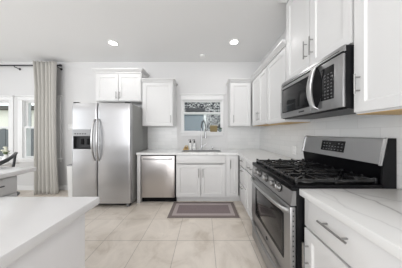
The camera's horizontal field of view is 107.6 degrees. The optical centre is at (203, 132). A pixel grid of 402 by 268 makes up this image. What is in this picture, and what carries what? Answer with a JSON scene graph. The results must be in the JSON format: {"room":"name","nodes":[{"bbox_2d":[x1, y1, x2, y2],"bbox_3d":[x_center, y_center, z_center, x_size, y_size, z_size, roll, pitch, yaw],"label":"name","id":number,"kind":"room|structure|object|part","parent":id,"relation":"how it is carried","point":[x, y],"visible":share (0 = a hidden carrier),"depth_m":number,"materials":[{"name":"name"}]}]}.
{"room":"kitchen","nodes":[
{"label":"kitchen","id":0,"kind":"room"},
{"bbox_2d":[0,62,259,184],"bbox_3d":[-2.030,-0.154,3.335,6.540,2.840,0.150,0,0,0],"label":"wall","id":1,"kind":"structure","parent":0,"point":[76,82],"depth_m":3.26,"materials":[{"name":"white paint"}]},
{"bbox_2d":[0,95,14,161],"bbox_3d":[-4.688,-0.091,3.300,1.005,1.465,0.180,0,0,0],"label":"window","id":2,"kind":"structure","parent":1,"relation":"in","point":[9,99],"depth_m":3.24,"materials":[{"name":"white paint"}]},
{"bbox_2d":[0,64,62,69],"bbox_3d":[-4.130,-1.434,3.198,2.140,0.089,0.124,0,0,0],"label":"curtain rod","id":3,"kind":"object","parent":1,"relation":"attached to","point":[60,65],"visible":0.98,"depth_m":3.15,"materials":[{"name":"brown metal"}]},
{"bbox_3d":[-4.160,-1.454,3.160,2.080,0.027,0.027,0,0,0],"label":"rod","id":4,"kind":"part","parent":3,"relation":"part of","materials":[{"name":"brown metal"}]},
{"bbox_2d":[33,61,58,194],"bbox_3d":[-3.295,-0.115,3.067,0.501,2.763,0.153,0,0,0],"label":"curtain","id":5,"kind":"object","parent":3,"relation":"hanging from","point":[45,73],"visible":1,"depth_m":3.03,"materials":[{"name":"grey fabric"}]},
{"bbox_2d":[15,95,62,161],"bbox_3d":[-3.638,-0.091,3.300,1.005,1.465,0.180,0,0,0],"label":"window","id":6,"kind":"structure","parent":1,"relation":"in","point":[24,101],"depth_m":3.24,"materials":[{"name":"white paint"}]},
{"bbox_3d":[-3.638,0.206,3.293,0.729,0.700,0.035,0,0,0],"label":"sash","id":7,"kind":"part","parent":6,"relation":"part of","materials":[{"name":"white paint"}]},
{"bbox_3d":[-3.638,-0.406,3.329,0.729,0.613,0.035,0,0,0],"label":"sash","id":8,"kind":"part","parent":6,"relation":"part of","materials":[{"name":"white paint"}]},
{"bbox_3d":[-3.638,0.599,3.300,1.005,0.085,0.180,0,0,0],"label":"sill","id":9,"kind":"part","parent":6,"relation":"part of","materials":[{"name":"white paint"}]},
{"bbox_2d":[17,185,67,189],"bbox_3d":[-3.750,1.211,3.252,3.100,0.110,0.016,0,0,0],"label":"baseboard","id":10,"kind":"structure","parent":1,"relation":"attached to","point":[19,187],"depth_m":3.24,"materials":[{"name":"white paint"}]},
{"bbox_2d":[91,68,149,103],"bbox_3d":[-1.708,-0.954,3.067,1.013,0.640,0.376,0,0,0],"label":"upper cabinet","id":11,"kind":"object","parent":1,"relation":"attached to","point":[113,85],"visible":0.95,"depth_m":2.94,"materials":[{"name":"white paint"}]},
{"bbox_3d":[-1.933,-0.905,2.940,0.440,0.518,0.020,0,0,0],"label":"door","id":12,"kind":"part","parent":11,"relation":"part of","materials":[{"name":"white paint"}]},
{"bbox_3d":[-1.708,-1.236,3.067,1.013,0.075,0.376,0,0,0],"label":"crown","id":13,"kind":"part","parent":11,"relation":"part of","materials":[{"name":"white paint"}]},
{"bbox_3d":[-1.482,-0.905,2.940,0.441,0.518,0.020,0,0,0],"label":"door","id":14,"kind":"part","parent":11,"relation":"part of","materials":[{"name":"white paint"}]},
{"bbox_2d":[141,78,177,126],"bbox_3d":[-0.908,-0.609,3.071,0.657,0.940,0.367,0,0,0],"label":"upper cabinet","id":15,"kind":"object","parent":1,"relation":"attached to","point":[158,94],"visible":1,"depth_m":2.94,"materials":[{"name":"white paint"}]},
{"bbox_3d":[-0.908,-1.049,3.071,0.657,0.060,0.367,0,0,0],"label":"crown","id":16,"kind":"part","parent":15,"relation":"part of","materials":[{"name":"white paint"}]},
{"bbox_2d":[180,94,224,135],"bbox_3d":[-0.037,-0.402,3.300,0.985,0.925,0.180,0,0,0],"label":"window","id":17,"kind":"structure","parent":1,"relation":"in","point":[184,97],"depth_m":3.24,"materials":[{"name":"white paint"}]},
{"bbox_3d":[-0.037,0.018,3.300,0.955,0.085,0.180,0,0,0],"label":"sill","id":18,"kind":"part","parent":17,"relation":"part of","materials":[{"name":"white paint"}]},
{"bbox_3d":[-0.037,-0.571,3.329,0.859,0.303,0.035,0,0,0],"label":"sash","id":19,"kind":"part","parent":17,"relation":"part of","materials":[{"name":"white paint"}]},
{"bbox_3d":[-0.037,-0.244,3.293,0.859,0.440,0.035,0,0,0],"label":"sash","id":20,"kind":"part","parent":17,"relation":"part of","materials":[{"name":"white paint"}]},
{"bbox_2d":[210,125,217,131],"bbox_3d":[0.210,-0.095,3.239,0.174,0.142,0.072,0,0,0],"label":"basket","id":21,"kind":"object","parent":17,"relation":"on","point":[213,128],"visible":1,"depth_m":3.21,"materials":[{"name":"beige wicker"}]},
{"bbox_2d":[148,126,259,148],"bbox_3d":[-0.004,0.099,3.256,2.472,0.505,0.008,0,0,0],"label":"backsplash","id":22,"kind":"structure","parent":1,"relation":"attached to","point":[248,137],"depth_m":3.25,"materials":[{"name":"tile"}]},
{"bbox_2d":[226,78,250,126],"bbox_3d":[0.715,-0.609,3.071,0.460,0.940,0.367,0,0,0],"label":"upper cabinet","id":23,"kind":"object","parent":1,"relation":"attached to","point":[239,89],"visible":1,"depth_m":2.94,"materials":[{"name":"white paint"}]},
{"bbox_3d":[0.715,-1.049,3.071,0.460,0.060,0.367,0,0,0],"label":"crown","id":24,"kind":"part","parent":23,"relation":"part of","materials":[{"name":"white paint"}]},
{"bbox_3d":[0.731,-0.574,2.940,0.388,0.850,0.020,0,0,0],"label":"door","id":25,"kind":"part","parent":23,"relation":"part of","materials":[{"name":"white paint"}]},
{"bbox_2d":[17,190,266,267],"bbox_3d":[-2.030,1.316,-0.370,6.840,0.100,7.560,0,0,0],"label":"floor","id":26,"kind":"structure","parent":0,"point":[138,235],"depth_m":1.76,"materials":[{"name":"tile"}]},
{"bbox_2d":[0,176,16,196],"bbox_3d":[-2.034,0.829,0.400,0.612,0.875,2.000,0,0,0],"label":"base cabinet","id":27,"kind":"object","parent":26,"relation":"on","point":[8,186],"visible":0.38,"depth_m":1.33,"materials":[{"name":"grey paint"}]},
{"bbox_3d":[-1.775,0.706,1.153,0.020,0.280,0.475,0,0,0],"label":"drawer","id":28,"kind":"part","parent":27,"relation":"part of","materials":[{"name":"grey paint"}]},
{"bbox_2d":[0,167,35,178],"bbox_3d":[-2.065,0.371,0.435,0.670,0.040,2.170,0,0,0],"label":"countertop","id":29,"kind":"structure","parent":27,"relation":"on","point":[5,172],"depth_m":1.39,"materials":[{"name":"stone"}]},
{"bbox_2d":[0,152,19,195],"bbox_3d":[-2.613,0.761,1.821,0.499,1.013,0.435,0,0,0],"label":"dining chair","id":30,"kind":"object","parent":26,"relation":"on","point":[13,156],"visible":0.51,"depth_m":1.85,"materials":[{"name":"grey wood"}]},
{"bbox_3d":[-2.586,0.411,1.698,0.491,0.314,0.299,0,0,-39],"label":"rail","id":31,"kind":"part","parent":30,"relation":"part of","materials":[{"name":"grey wood"}]},
{"bbox_3d":[-2.516,0.549,1.929,0.115,0.539,0.028,0,0,2],"label":"post","id":32,"kind":"part","parent":30,"relation":"part of","materials":[{"name":"grey wood"}]},
{"bbox_2d":[0,162,19,166],"bbox_3d":[-3.990,0.898,2.325,1.220,0.735,0.750,0,0,0],"label":"dining table","id":33,"kind":"object","parent":26,"relation":"on","point":[9,164],"visible":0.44,"depth_m":2.57,"materials":[{"name":"white"}]},
{"bbox_2d":[1,147,9,163],"bbox_3d":[-3.426,0.383,2.551,0.131,0.296,0.109,0,0,23],"label":"flower vase","id":34,"kind":"object","parent":33,"relation":"on","point":[5,151],"visible":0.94,"depth_m":2.53,"materials":[{"name":"white ceramic"}]},
{"bbox_2d":[5,214,84,267],"bbox_3d":[-1.024,0.829,-0.230,0.852,0.875,1.940,0,0,0],"label":"kitchen island","id":35,"kind":"object","parent":26,"relation":"on","point":[65,248],"visible":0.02,"depth_m":0.62,"materials":[{"name":"white paint"}]},
{"bbox_2d":[0,197,98,267],"bbox_3d":[-1.048,0.371,-0.243,0.944,0.040,2.113,0,0,0],"label":"island countertop","id":36,"kind":"structure","parent":35,"relation":"on","point":[25,222],"depth_m":0.61,"materials":[{"name":"stone"}]},
{"bbox_2d":[67,164,71,196],"bbox_3d":[-2.375,0.923,2.855,0.256,0.685,0.356,0,0,0],"label":"trash can","id":37,"kind":"object","parent":26,"relation":"on","point":[69,167],"visible":0.18,"depth_m":2.69,"materials":[{"name":"white plastic"}]},
{"bbox_2d":[72,102,146,206],"bbox_3d":[-1.736,0.371,2.815,0.992,1.790,0.841,0,0,0],"label":"refrigerator","id":38,"kind":"object","parent":26,"relation":"on","point":[107,138],"visible":0.93,"depth_m":2.48,"materials":[{"name":"grey metal"}]},
{"bbox_3d":[-2.051,-0.005,2.471,0.301,0.112,0.022,0,0,0],"label":"dispenser panel","id":39,"kind":"part","parent":38,"relation":"part of","materials":[{"name":"grey plastic"}]},
{"bbox_3d":[-2.019,0.340,2.510,0.425,1.697,0.077,0,0,0],"label":"freezer door","id":40,"kind":"part","parent":38,"relation":"part of","materials":[{"name":"silver metal"}]},
{"bbox_3d":[-1.836,0.116,2.438,0.036,0.713,0.091,0,0,16],"label":"handle","id":41,"kind":"part","parent":38,"relation":"part of","materials":[{"name":"grey metal"}]},
{"bbox_3d":[-1.764,0.116,2.439,0.035,0.713,0.091,0,0,-9],"label":"handle","id":42,"kind":"part","parent":38,"relation":"part of","materials":[{"name":"grey metal"}]},
{"bbox_3d":[-1.518,0.340,2.510,0.557,1.697,0.077,0,0,0],"label":"fridge door","id":43,"kind":"part","parent":38,"relation":"part of","materials":[{"name":"silver metal"}]},
{"bbox_2d":[137,155,141,202],"bbox_3d":[-1.176,0.829,2.950,0.058,0.875,0.610,0,0,0],"label":"end panel","id":44,"kind":"object","parent":26,"relation":"on","point":[139,199],"visible":0.39,"depth_m":2.65,"materials":[{"name":"white paint"}]},
{"bbox_2d":[141,155,176,201],"bbox_3d":[-0.827,0.834,2.914,0.631,0.865,0.652,0,0,0],"label":"dishwasher","id":45,"kind":"object","parent":26,"relation":"on","point":[158,172],"visible":0.98,"depth_m":2.64,"materials":[{"name":"silver metal"}]},
{"bbox_3d":[-0.830,0.466,2.617,0.530,0.024,0.058,0,0,0],"label":"handle","id":46,"kind":"part","parent":45,"relation":"part of","materials":[{"name":"silver metal"}]},
{"bbox_2d":[176,155,225,200],"bbox_3d":[-0.058,0.829,2.931,0.895,0.875,0.647,0,0,0],"label":"base cabinet","id":47,"kind":"object","parent":26,"relation":"on","point":[198,177],"visible":0.96,"depth_m":2.65,"materials":[{"name":"white paint"}]},
{"bbox_3d":[-0.278,0.859,2.655,0.431,0.585,0.020,0,0,0],"label":"door","id":48,"kind":"part","parent":47,"relation":"part of","materials":[{"name":"white paint"}]},
{"bbox_3d":[0.163,0.859,2.655,0.431,0.585,0.020,0,0,0],"label":"door","id":49,"kind":"part","parent":47,"relation":"part of","materials":[{"name":"white paint"}]},
{"bbox_2d":[136,149,298,163],"bbox_3d":[0.011,0.371,2.478,2.441,0.040,1.545,0,0,0],"label":"countertop","id":50,"kind":"structure","parent":47,"relation":"on","point":[250,155],"depth_m":2.62,"materials":[{"name":"white stone"}]},
{"bbox_2d":[182,150,220,151],"bbox_3d":[-0.045,0.465,2.902,0.742,0.222,0.247,0,0,0],"label":"sink","id":51,"kind":"object","parent":50,"relation":"in","point":[183,150],"visible":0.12,"depth_m":3.02,"materials":[{"name":"silver metal"}]},
{"bbox_2d":[200,120,205,149],"bbox_3d":[-0.015,0.041,3.092,0.135,0.620,0.070,0,0,0],"label":"faucet","id":52,"kind":"object","parent":50,"relation":"on","point":[202,120],"visible":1,"depth_m":3.09,"materials":[{"name":"silver metal"}]},
{"bbox_2d":[167,202,239,217],"bbox_3d":[-0.008,1.262,2.433,1.080,0.009,0.497,0,0,0],"label":"rug","id":53,"kind":"object","parent":26,"relation":"on","point":[179,209],"visible":1,"depth_m":2.38,"materials":[{"name":"grey fabric"}]},
{"bbox_2d":[225,155,240,200],"bbox_3d":[0.815,0.829,2.931,0.845,0.875,0.647,0,0,0],"label":"base cabinet","id":54,"kind":"object","parent":26,"relation":"on","point":[232,161],"visible":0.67,"depth_m":2.65,"materials":[{"name":"white paint"}]},
{"bbox_3d":[0.513,0.777,2.655,0.207,0.747,0.020,0,0,0],"label":"door","id":55,"kind":"part","parent":54,"relation":"part of","materials":[{"name":"white paint"}]},
{"bbox_2d":[239,157,246,208],"bbox_3d":[0.911,0.829,2.425,0.647,0.875,0.440,0,0,0],"label":"base cabinet","id":56,"kind":"object","parent":26,"relation":"on","point":[243,170],"visible":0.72,"depth_m":2.33,"materials":[{"name":"white paint"}]},
{"bbox_3d":[0.635,1.006,2.400,0.020,0.290,0.370,0,0,0],"label":"drawer","id":57,"kind":"part","parent":56,"relation":"part of","materials":[{"name":"white paint"}]},
{"bbox_3d":[0.635,0.477,2.400,0.020,0.147,0.370,0,0,0],"label":"drawer","id":58,"kind":"part","parent":56,"relation":"part of","materials":[{"name":"white paint"}]},
{"bbox_3d":[0.635,0.706,2.400,0.020,0.280,0.370,0,0,0],"label":"drawer","id":59,"kind":"part","parent":56,"relation":"part of","materials":[{"name":"white paint"}]},
{"bbox_2d":[246,161,252,219],"bbox_3d":[0.911,0.829,1.956,0.647,0.875,0.495,0,0,0],"label":"base cabinet","id":60,"kind":"object","parent":26,"relation":"on","point":[249,166],"visible":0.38,"depth_m":2.05,"materials":[{"name":"white paint"}]},
{"bbox_3d":[0.635,0.477,1.956,0.020,0.147,0.471,0,0,0],"label":"drawer","id":61,"kind":"part","parent":60,"relation":"part of","materials":[{"name":"white paint"}]},
{"bbox_2d":[250,135,396,267],"bbox_3d":[0.858,0.647,1.318,0.736,1.238,0.764,0,0,0],"label":"gas range","id":62,"kind":"object","parent":26,"relation":"on","point":[278,208],"visible":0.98,"depth_m":1.08,"materials":[{"name":"silver metal"}]},
{"bbox_3d":[0.572,1.083,1.318,0.033,0.215,0.758,0,0,0],"label":"storage drawer","id":63,"kind":"part","parent":62,"relation":"part of","materials":[{"name":"silver metal"}]},
{"bbox_3d":[0.528,0.508,1.318,0.076,0.027,0.735,0,0,0],"label":"handle","id":64,"kind":"part","parent":62,"relation":"part of","materials":[{"name":"grey metal"}]},
{"bbox_3d":[0.544,0.404,1.173,0.039,0.052,0.051,0,0,0],"label":"knob","id":65,"kind":"part","parent":62,"relation":"part of","materials":[{"name":"silver metal"}]},
{"bbox_3d":[0.570,0.720,1.318,0.037,0.492,0.758,0,0,0],"label":"oven door","id":66,"kind":"part","parent":62,"relation":"part of","materials":[{"name":"silver metal"}]},
{"bbox_3d":[0.571,0.419,1.318,0.035,0.094,0.760,0,0,0],"label":"control panel","id":67,"kind":"part","parent":62,"relation":"part of","materials":[{"name":"silver metal"}]},
{"bbox_3d":[0.544,0.404,1.090,0.039,0.052,0.051,0,0,0],"label":"knob","id":68,"kind":"part","parent":62,"relation":"part of","materials":[{"name":"silver metal"}]},
{"bbox_2d":[252,162,384,190],"bbox_3d":[0.862,0.352,1.318,0.607,0.037,0.764,0,0,0],"label":"cooktop","id":69,"kind":"object","parent":62,"relation":"in","point":[283,181],"depth_m":1.01,"materials":[{"name":"black metal"}]},
{"bbox_2d":[302,199,401,267],"bbox_3d":[0.911,0.829,0.689,0.647,0.875,0.475,0,0,0],"label":"base cabinet","id":70,"kind":"object","parent":26,"relation":"on","point":[329,243],"visible":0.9,"depth_m":0.70,"materials":[{"name":"white paint"}]},
{"bbox_3d":[0.606,0.731,0.881,0.037,0.150,0.011,0,0,0],"label":"handle","id":71,"kind":"part","parent":70,"relation":"part of","materials":[{"name":"silver metal"}]},
{"bbox_3d":[0.635,0.868,0.689,0.020,0.567,0.451,0,0,0],"label":"door","id":72,"kind":"part","parent":70,"relation":"part of","materials":[{"name":"white paint"}]},
{"bbox_3d":[0.606,0.461,0.694,0.037,0.011,0.155,0,0,0],"label":"handle","id":73,"kind":"part","parent":70,"relation":"part of","materials":[{"name":"silver metal"}]},
{"bbox_3d":[0.911,0.829,0.149,0.647,0.875,0.600,0,0,0],"label":"base cabinet","id":74,"kind":"object","parent":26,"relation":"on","visible":0},
{"bbox_2d":[299,189,401,260],"bbox_3d":[0.915,0.371,0.385,0.631,0.040,1.089,0,0,0],"label":"countertop","id":75,"kind":"structure","parent":74,"relation":"on","point":[375,214],"depth_m":0.67,"materials":[{"name":"stone"}]},
{"bbox_2d":[0,0,285,61],"bbox_3d":[-2.030,-1.634,-0.370,6.840,0.120,7.560,0,0,0],"label":"ceiling","id":76,"kind":"structure","parent":0,"point":[30,30],"depth_m":2.26,"materials":[{"name":"white paint"}]},
{"bbox_2d":[107,40,118,45],"bbox_3d":[-1.590,-1.569,2.570,0.184,0.010,0.184,0,0,0],"label":"recessed light","id":77,"kind":"object","parent":76,"relation":"in","point":[111,42],"visible":1,"depth_m":2.56,"materials":[{"name":"white plastic"}]},
{"bbox_2d":[229,39,239,44],"bbox_3d":[0.520,-1.569,2.540,0.184,0.010,0.184,0,0,0],"label":"recessed light","id":78,"kind":"object","parent":76,"relation":"in","point":[232,41],"visible":1,"depth_m":2.52,"materials":[{"name":"white plastic"}]},
{"bbox_2d":[260,30,398,188],"bbox_3d":[1.315,-0.154,-0.370,0.150,2.840,7.560,0,0,0],"label":"wall","id":79,"kind":"structure","parent":0,"point":[283,36],"depth_m":2.51,"materials":[{"name":"white paint"}]},
{"bbox_2d":[250,62,271,125],"bbox_3d":[1.069,-0.607,2.568,0.332,0.944,0.714,0,0,0],"label":"upper cabinet","id":80,"kind":"object","parent":79,"relation":"attached to","point":[258,79],"visible":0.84,"depth_m":2.50,"materials":[{"name":"white paint"}]},
{"bbox_3d":[0.955,-0.574,2.711,0.020,0.850,0.328,0,0,0],"label":"door","id":81,"kind":"part","parent":80,"relation":"part of","materials":[{"name":"white paint"}]},
{"bbox_3d":[1.069,-1.049,2.568,0.332,0.060,0.714,0,0,0],"label":"crown","id":82,"kind":"part","parent":80,"relation":"part of","materials":[{"name":"white paint"}]},
{"bbox_3d":[0.955,-0.574,2.381,0.020,0.850,0.317,0,0,0],"label":"door","id":83,"kind":"part","parent":80,"relation":"part of","materials":[{"name":"white paint"}]},
{"bbox_2d":[264,40,310,124],"bbox_3d":[1.069,-0.602,1.954,0.332,0.954,0.511,0,0,0],"label":"upper cabinet","id":84,"kind":"object","parent":79,"relation":"attached to","point":[276,61],"visible":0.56,"depth_m":1.94,"materials":[{"name":"white paint"}]},
{"bbox_3d":[1.069,-1.049,1.954,0.332,0.060,0.511,0,0,0],"label":"crown","id":85,"kind":"part","parent":84,"relation":"part of","materials":[{"name":"white paint"}]},
{"bbox_3d":[0.955,-0.569,1.953,0.020,0.860,0.488,0,0,0],"label":"door","id":86,"kind":"part","parent":84,"relation":"part of","materials":[{"name":"white paint"}]},
{"bbox_2d":[278,0,353,80],"bbox_3d":[1.060,-1.067,1.346,0.351,0.995,0.820,0,0,0],"label":"upper cabinet","id":87,"kind":"object","parent":79,"relation":"attached to","point":[315,29],"visible":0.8,"depth_m":1.26,"materials":[{"name":"white paint"}]},
{"bbox_3d":[1.060,-1.526,1.346,0.351,0.075,0.820,0,0,0],"label":"crown","id":88,"kind":"part","parent":87,"relation":"part of","materials":[{"name":"white paint"}]},
{"bbox_3d":[0.955,-1.026,1.504,0.020,0.895,0.371,0,0,0],"label":"door","id":89,"kind":"part","parent":87,"relation":"part of","materials":[{"name":"white paint"}]},
{"bbox_3d":[0.926,-0.759,1.277,0.037,0.160,0.011,0,0,0],"label":"handle","id":90,"kind":"part","parent":87,"relation":"part of","materials":[{"name":"silver metal"}]},
{"bbox_2d":[281,44,355,118],"bbox_3d":[1.036,-0.362,1.316,0.385,0.412,0.758,0,0,0],"label":"microwave","id":91,"kind":"object","parent":87,"relation":"attached to","point":[324,89],"visible":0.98,"depth_m":1.11,"materials":[{"name":"silver metal"}]},
{"bbox_3d":[0.895,-0.340,1.458,0.018,0.347,0.473,0,0,0],"label":"door","id":92,"kind":"part","parent":91,"relation":"part of","materials":[{"name":"silver metal"}]},
{"bbox_3d":[0.867,-0.350,1.173,0.048,0.338,0.098,0,0,0],"label":"handle","id":93,"kind":"part","parent":91,"relation":"part of","materials":[{"name":"grey metal"}]},
{"bbox_3d":[0.955,-1.026,1.127,0.020,0.895,0.367,0,0,0],"label":"door","id":94,"kind":"part","parent":87,"relation":"part of","materials":[{"name":"white paint"}]},
{"bbox_2d":[260,114,401,188],"bbox_3d":[1.236,0.099,1.530,0.008,0.505,3.460,0,0,0],"label":"backsplash","id":95,"kind":"structure","parent":79,"relation":"attached to","point":[278,139],"depth_m":1.40,"materials":[{"name":"tile"}]},
{"bbox_2d":[353,0,401,114],"bbox_3d":[1.069,-0.832,0.704,0.332,1.434,0.460,0,0,0],"label":"upper cabinet","id":96,"kind":"object","parent":79,"relation":"attached to","point":[377,76],"visible":1,"depth_m":0.81,"materials":[{"name":"white paint"}]},
{"bbox_3d":[0.926,-0.299,0.892,0.037,0.120,0.011,0,0,0],"label":"handle","id":97,"kind":"part","parent":96,"relation":"part of","materials":[{"name":"silver metal"}]},
{"label":"outside","id":98,"kind":"structure","parent":0,"visible":0},
{"bbox_3d":[-2.500,1.566,9.705,23.000,0.100,12.590,0,0,0],"label":"ground","id":99,"kind":"structure","parent":98,"visible":0},
{"bbox_2d":[0,129,33,155],"bbox_3d":[-7.300,0.673,5.645,6.200,1.685,0.090,0,0,0],"label":"fence","id":100,"kind":"object","parent":99,"relation":"on","point":[3,132],"visible":0.02,"depth_m":5.60,"materials":[{"name":"grey"}]},
{"bbox_2d":[0,105,33,126],"bbox_3d":[-9.600,0.051,7.925,11.200,2.930,0.750,0,0,0],"label":"neighboring building","id":101,"kind":"structure","parent":99,"relation":"on","point":[3,108],"depth_m":8.00,"materials":[{"name":"white"}]},
{"bbox_2d":[184,102,219,130],"bbox_3d":[0.200,-0.409,5.075,4.800,3.850,0.250,0,0,0],"label":"neighbor house","id":102,"kind":"structure","parent":99,"relation":"on","point":[191,122],"depth_m":5.00,"materials":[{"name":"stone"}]},
{"bbox_3d":[-0.355,-0.209,5.025,0.690,0.850,0.010,0,0,0],"label":"pane","id":103,"kind":"part","parent":102,"relation":"part of","materials":[{"name":"grey"}]}
]}

